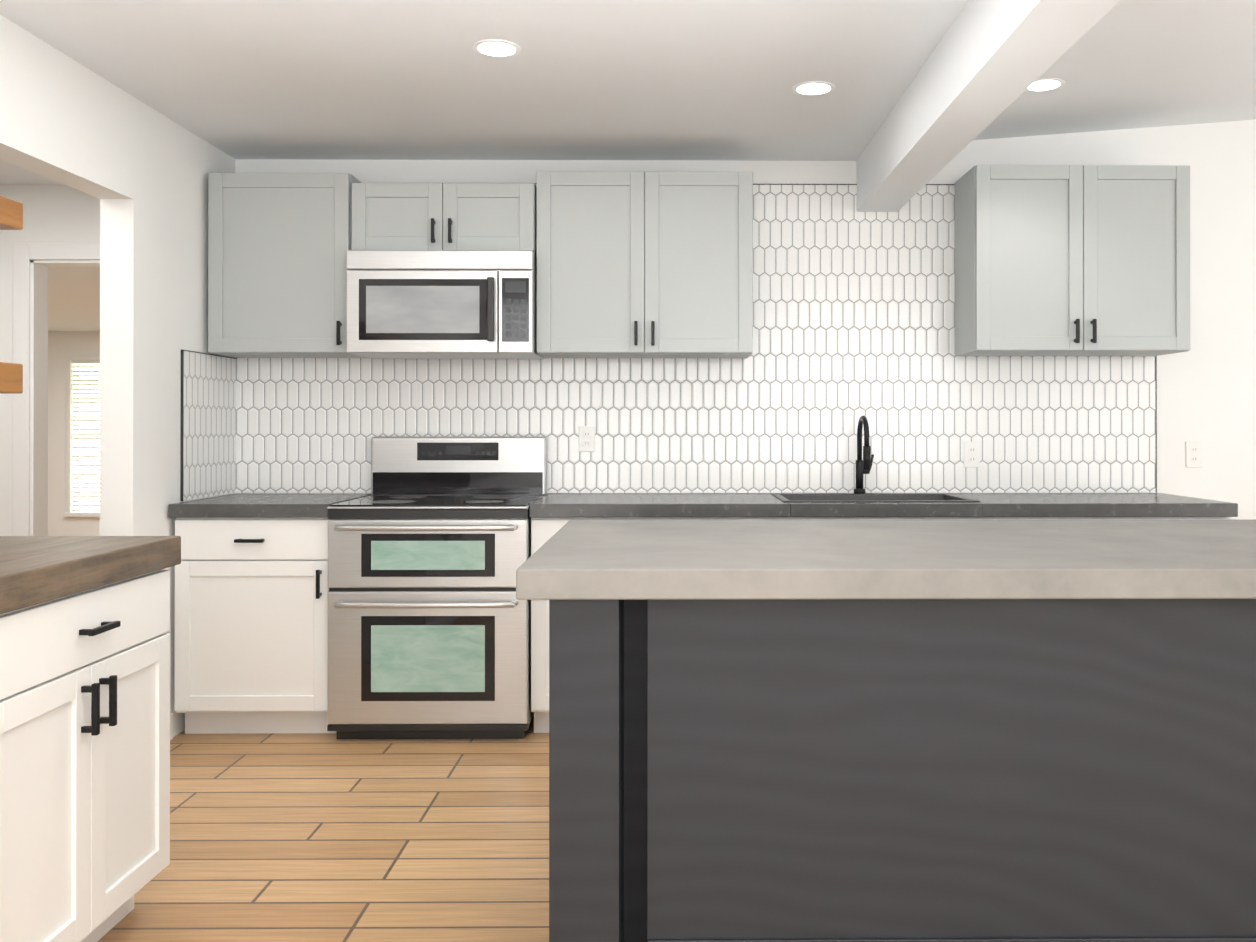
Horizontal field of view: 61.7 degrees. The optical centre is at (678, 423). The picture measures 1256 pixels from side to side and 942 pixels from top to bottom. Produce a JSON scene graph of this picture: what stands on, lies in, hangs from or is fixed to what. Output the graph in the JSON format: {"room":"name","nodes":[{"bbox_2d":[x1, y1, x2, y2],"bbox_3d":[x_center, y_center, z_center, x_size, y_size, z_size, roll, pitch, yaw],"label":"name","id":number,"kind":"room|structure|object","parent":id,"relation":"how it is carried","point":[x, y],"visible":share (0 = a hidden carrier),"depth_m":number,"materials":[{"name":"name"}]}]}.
{"room":"kitchen","nodes":[
{"label":"kitchen","id":0,"kind":"room"},
{"bbox_2d":[0,185,99,535],"bbox_3d":[-4.555,-0.227,5.216,4.910,2.900,0.120,0,0,-1],"label":"wall","id":1,"kind":"structure","parent":0,"point":[59,214],"depth_m":5.15,"materials":[{"name":"paint"}]},
{"bbox_2d":[0,362,22,393],"bbox_3d":[-1.819,-0.121,1.429,0.254,0.077,2.600,0,0,-1],"label":"shelf","id":2,"kind":"object","parent":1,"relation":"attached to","point":[11,378],"visible":1,"depth_m":2.68,"materials":[{"name":"brown wood"}]},
{"bbox_2d":[0,196,22,229],"bbox_3d":[-1.819,-0.542,1.430,0.254,0.070,2.600,0,0,-1],"label":"shelf","id":3,"kind":"object","parent":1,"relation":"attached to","point":[11,214],"visible":1,"depth_m":2.68,"materials":[{"name":"brown wood"}]},
{"bbox_2d":[12,243,99,535],"bbox_3d":[-2.790,0.168,5.222,0.960,2.110,0.135,0,0,-1],"label":"door frame","id":4,"kind":"structure","parent":1,"relation":"attached to","point":[30,460],"depth_m":5.16,"materials":[{"name":"white paint"}]},
{"bbox_2d":[48,332,99,535],"bbox_3d":[-3.972,-0.215,9.371,5.850,2.900,0.120,0,0,-1],"label":"wall","id":5,"kind":"structure","parent":0,"point":[62,346],"depth_m":9.28,"materials":[{"name":"paint"}]},
{"bbox_2d":[64,356,99,516],"bbox_3d":[-5.216,0.110,9.314,0.410,1.420,0.110,0,0,-1],"label":"window","id":6,"kind":"structure","parent":5,"relation":"in","point":[68,513],"depth_m":9.28,"materials":[{"name":"white paint"}]},
{"bbox_2d":[72,360,99,510],"bbox_3d":[-5.216,0.103,9.322,0.314,1.337,0.035,0,0,-1],"label":"window blinds","id":7,"kind":"object","parent":6,"relation":"attached to","point":[85,361],"visible":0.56,"depth_m":9.31,"materials":[{"name":"white plastic"}]},
{"bbox_2d":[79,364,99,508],"bbox_3d":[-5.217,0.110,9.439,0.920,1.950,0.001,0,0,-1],"label":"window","id":8,"kind":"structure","parent":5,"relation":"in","point":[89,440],"depth_m":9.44,"materials":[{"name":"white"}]},
{"bbox_2d":[48,267,99,331],"bbox_3d":[-4.029,-0.871,7.357,6.000,0.100,4.150,0,0,-1],"label":"ceiling","id":9,"kind":"structure","parent":0,"point":[73,299],"depth_m":6.94,"materials":[{"name":"paint"}]},
{"bbox_2d":[0,15,235,736],"bbox_3d":[-2.009,-0.237,1.643,0.120,2.900,7.070,0,0,-1],"label":"wall","id":10,"kind":"structure","parent":0,"point":[140,170],"depth_m":3.79,"materials":[{"name":"paint"}]},
{"bbox_2d":[170,713,172,739],"bbox_3d":[-1.958,1.168,3.377,0.012,0.100,1.385,0,0,-1],"label":"baseboard","id":11,"kind":"structure","parent":10,"relation":"attached to","point":[171,726],"depth_m":4.05,"materials":[{"name":"white paint"}]},
{"bbox_2d":[180,350,236,500],"bbox_3d":[-1.968,0.007,4.412,0.010,0.600,0.516,0,0,-1],"label":"tile backsplash","id":12,"kind":"structure","parent":10,"relation":"attached to","point":[208,432],"depth_m":4.38,"materials":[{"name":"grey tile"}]},
{"bbox_2d":[97,719,548,941],"bbox_3d":[-1.641,1.270,4.217,10.720,0.100,12.220,0,0,-1],"label":"floor","id":13,"kind":"structure","parent":0,"point":[302,837],"depth_m":3.06,"materials":[{"name":"brown wood"}]},
{"bbox_2d":[0,569,169,941],"bbox_3d":[-1.581,0.781,0.634,0.712,0.858,4.010,0,0,-1],"label":"base cabinet","id":14,"kind":"object","parent":13,"relation":"on","point":[84,766],"visible":1,"depth_m":2.24,"materials":[{"name":"white paint"}]},
{"bbox_2d":[0,536,180,614],"bbox_3d":[-1.591,0.315,0.637,0.692,0.072,4.055,0,0,-1],"label":"countertop","id":15,"kind":"structure","parent":14,"relation":"on","point":[34,570],"depth_m":2.29,"materials":[{"name":"brown wood"}]},
{"bbox_2d":[174,517,336,733],"bbox_3d":[-1.652,0.792,4.347,0.598,0.858,0.656,0,0,-1],"label":"base cabinet","id":16,"kind":"object","parent":13,"relation":"on","point":[251,625],"visible":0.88,"depth_m":4.06,"materials":[{"name":"white paint"}]},
{"bbox_2d":[169,494,370,517],"bbox_3d":[-1.657,0.335,4.352,0.611,0.052,0.636,0,0,-1],"label":"countertop","id":17,"kind":"structure","parent":16,"relation":"on","point":[272,506],"depth_m":4.04,"materials":[{"name":"stone"}]},
{"bbox_2d":[327,436,546,738],"bbox_3d":[-0.965,0.638,4.313,0.769,1.166,0.723,0,0,-1],"label":"range","id":18,"kind":"object","parent":13,"relation":"on","point":[429,613],"visible":0.96,"depth_m":4.02,"materials":[{"name":"silver metal"}]},
{"bbox_2d":[531,520,568,732],"bbox_3d":[-0.242,0.792,4.376,0.671,0.858,0.622,0,0,-1],"label":"base cabinet","id":19,"kind":"object","parent":13,"relation":"on","point":[542,531],"depth_m":4.06,"materials":[{"name":"white paint"}]},
{"bbox_2d":[529,493,1237,519],"bbox_3d":[0.791,0.335,4.374,2.742,0.052,0.636,0,0,-1],"label":"countertop","id":20,"kind":"structure","parent":19,"relation":"on","point":[552,506],"depth_m":4.07,"materials":[{"name":"grey stone"}]},
{"bbox_2d":[854,416,873,491],"bbox_3d":[0.814,0.136,4.546,0.089,0.346,0.212,0,0,-1],"label":"faucet","id":21,"kind":"object","parent":20,"relation":"on","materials":[{"name":"black metal"}]},
{"bbox_2d":[769,492,976,499],"bbox_3d":[0.797,0.411,4.360,0.776,0.215,0.456,0,0,-1],"label":"sink","id":22,"kind":"object","parent":20,"relation":"in","point":[856,495],"depth_m":4.56,"materials":[{"name":"silver metal"}]},
{"bbox_2d":[549,599,1255,941],"bbox_3d":[0.994,0.780,2.590,2.517,0.871,0.953,0,0,-1],"label":"kitchen island","id":23,"kind":"object","parent":13,"relation":"on","point":[912,770],"visible":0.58,"depth_m":2.15,"materials":[{"name":"grey wood"}]},
{"bbox_2d":[516,520,1255,599],"bbox_3d":[0.995,0.314,2.593,2.635,0.060,1.080,0,0,-1],"label":"island countertop","id":24,"kind":"structure","parent":23,"relation":"on","point":[842,559],"depth_m":2.17,"materials":[{"name":"stone"}]},
{"bbox_2d":[945,516,1100,519],"bbox_3d":[1.252,0.792,4.389,0.731,0.858,0.622,0,0,-1],"label":"base cabinet","id":25,"kind":"object","parent":13,"relation":"on","point":[946,517],"depth_m":4.10,"materials":[{"name":"white paint"}]},
{"bbox_2d":[1101,516,1237,519],"bbox_3d":[1.827,0.792,4.394,0.660,0.858,0.622,0,0,-1],"label":"base cabinet","id":26,"kind":"object","parent":13,"relation":"on","point":[1102,517],"depth_m":4.09,"materials":[{"name":"white paint"}]},
{"bbox_2d":[0,0,968,184],"bbox_3d":[-3.079,-1.236,1.696,7.800,0.100,7.190,0,0,-1],"label":"ceiling","id":27,"kind":"structure","parent":0,"point":[715,80],"depth_m":3.52,"materials":[{"name":"paint"}]},
{"bbox_2d":[472,39,520,57],"bbox_3d":[-0.573,-1.179,3.303,0.150,0.006,0.150,0,0,-1],"label":"recessed light","id":28,"kind":"object","parent":27,"relation":"in","point":[495,48],"visible":1,"depth_m":3.29,"materials":[{"name":"white"}]},
{"bbox_2d":[792,81,834,95],"bbox_3d":[0.473,-1.178,3.692,0.150,0.006,0.150,0,0,-1],"label":"recessed light","id":29,"kind":"object","parent":27,"relation":"in","point":[811,88],"visible":1,"depth_m":3.68,"materials":[{"name":"white"}]},
{"bbox_2d":[856,0,1119,211],"bbox_3d":[0.913,-1.322,1.421,0.180,0.730,6.570,0,0,-1],"label":"ceiling beam","id":30,"kind":"structure","parent":27,"relation":"attached to","point":[987,63],"depth_m":3.12,"materials":[{"name":"paint"}]},
{"bbox_2d":[235,120,1255,519],"bbox_3d":[0.809,-0.228,4.763,5.810,2.900,0.120,0,0,-1],"label":"wall","id":31,"kind":"structure","parent":0,"point":[1207,388],"depth_m":4.72,"materials":[{"name":"paint"}]},
{"bbox_2d":[208,173,367,357],"bbox_3d":[-1.657,-0.666,4.489,0.583,0.746,0.362,0,0,-1],"label":"upper cabinet","id":32,"kind":"object","parent":31,"relation":"attached to","point":[279,245],"visible":0.94,"depth_m":4.35,"materials":[{"name":"grey paint"}]},
{"bbox_2d":[351,183,536,255],"bbox_3d":[-0.980,-0.857,4.495,0.758,0.284,0.362,0,0,-1],"label":"upper cabinet","id":33,"kind":"object","parent":31,"relation":"attached to","point":[444,216],"visible":0.81,"depth_m":4.35,"materials":[{"name":"grey paint"}]},
{"bbox_2d":[346,250,543,358],"bbox_3d":[-0.977,-0.498,4.459,0.757,0.418,0.434,0,0,-1],"label":"over-the-range microwave","id":34,"kind":"object","parent":33,"relation":"attached to","point":[441,304],"visible":0.98,"depth_m":4.27,"materials":[{"name":"silver metal"}]},
{"bbox_2d":[537,171,752,357],"bbox_3d":[-0.144,-0.671,4.502,0.900,0.756,0.362,0,0,-1],"label":"upper cabinet","id":35,"kind":"object","parent":31,"relation":"attached to","point":[644,264],"visible":1,"depth_m":4.36,"materials":[{"name":"grey paint"}]},
{"bbox_2d":[235,183,1156,492],"bbox_3d":[0.082,-0.382,4.692,4.113,1.380,0.010,0,0,-1],"label":"tile backsplash","id":36,"kind":"structure","parent":31,"relation":"attached to","point":[853,315],"depth_m":4.69,"materials":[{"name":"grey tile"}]},
{"bbox_2d":[579,426,594,451],"bbox_3d":[-0.410,0.067,4.679,0.072,0.116,0.008,0,0,-1],"label":"electrical outlet","id":37,"kind":"object","parent":36,"relation":"attached to","point":[586,438],"visible":1,"depth_m":4.68,"materials":[{"name":"white plastic"}]},
{"bbox_2d":[964,442,979,467],"bbox_3d":[1.309,0.137,4.694,0.072,0.116,0.008,0,0,-1],"label":"electrical outlet","id":38,"kind":"object","parent":36,"relation":"attached to","point":[971,454],"visible":1,"depth_m":4.69,"materials":[{"name":"white plastic"}]},
{"bbox_2d":[955,165,1189,355],"bbox_3d":[1.682,-0.691,4.518,0.898,0.775,0.362,0,0,-1],"label":"upper cabinet","id":39,"kind":"object","parent":31,"relation":"attached to","point":[1072,260],"visible":1,"depth_m":4.38,"materials":[{"name":"grey paint"}]},
{"bbox_2d":[1186,441,1201,466],"bbox_3d":[2.309,0.137,4.711,0.072,0.116,0.008,0,0,-1],"label":"electrical outlet","id":40,"kind":"object","parent":31,"relation":"attached to","point":[1193,453],"visible":1,"depth_m":4.71,"materials":[{"name":"white plastic"}]},
{"bbox_2d":[973,0,1255,139],"bbox_3d":[2.373,-1.408,1.494,2.740,0.308,6.690,0,0,-1],"label":"ceiling","id":41,"kind":"structure","parent":0,"point":[1126,64],"depth_m":3.93,"materials":[{"name":"paint"}]},
{"bbox_2d":[1026,78,1064,91],"bbox_3d":[1.371,-1.274,3.950,0.150,0.006,0.150,0,0,-1],"label":"recessed light","id":42,"kind":"object","parent":41,"relation":"in","point":[1044,84],"visible":0.83,"depth_m":3.94,"materials":[{"name":"white"}]}
]}

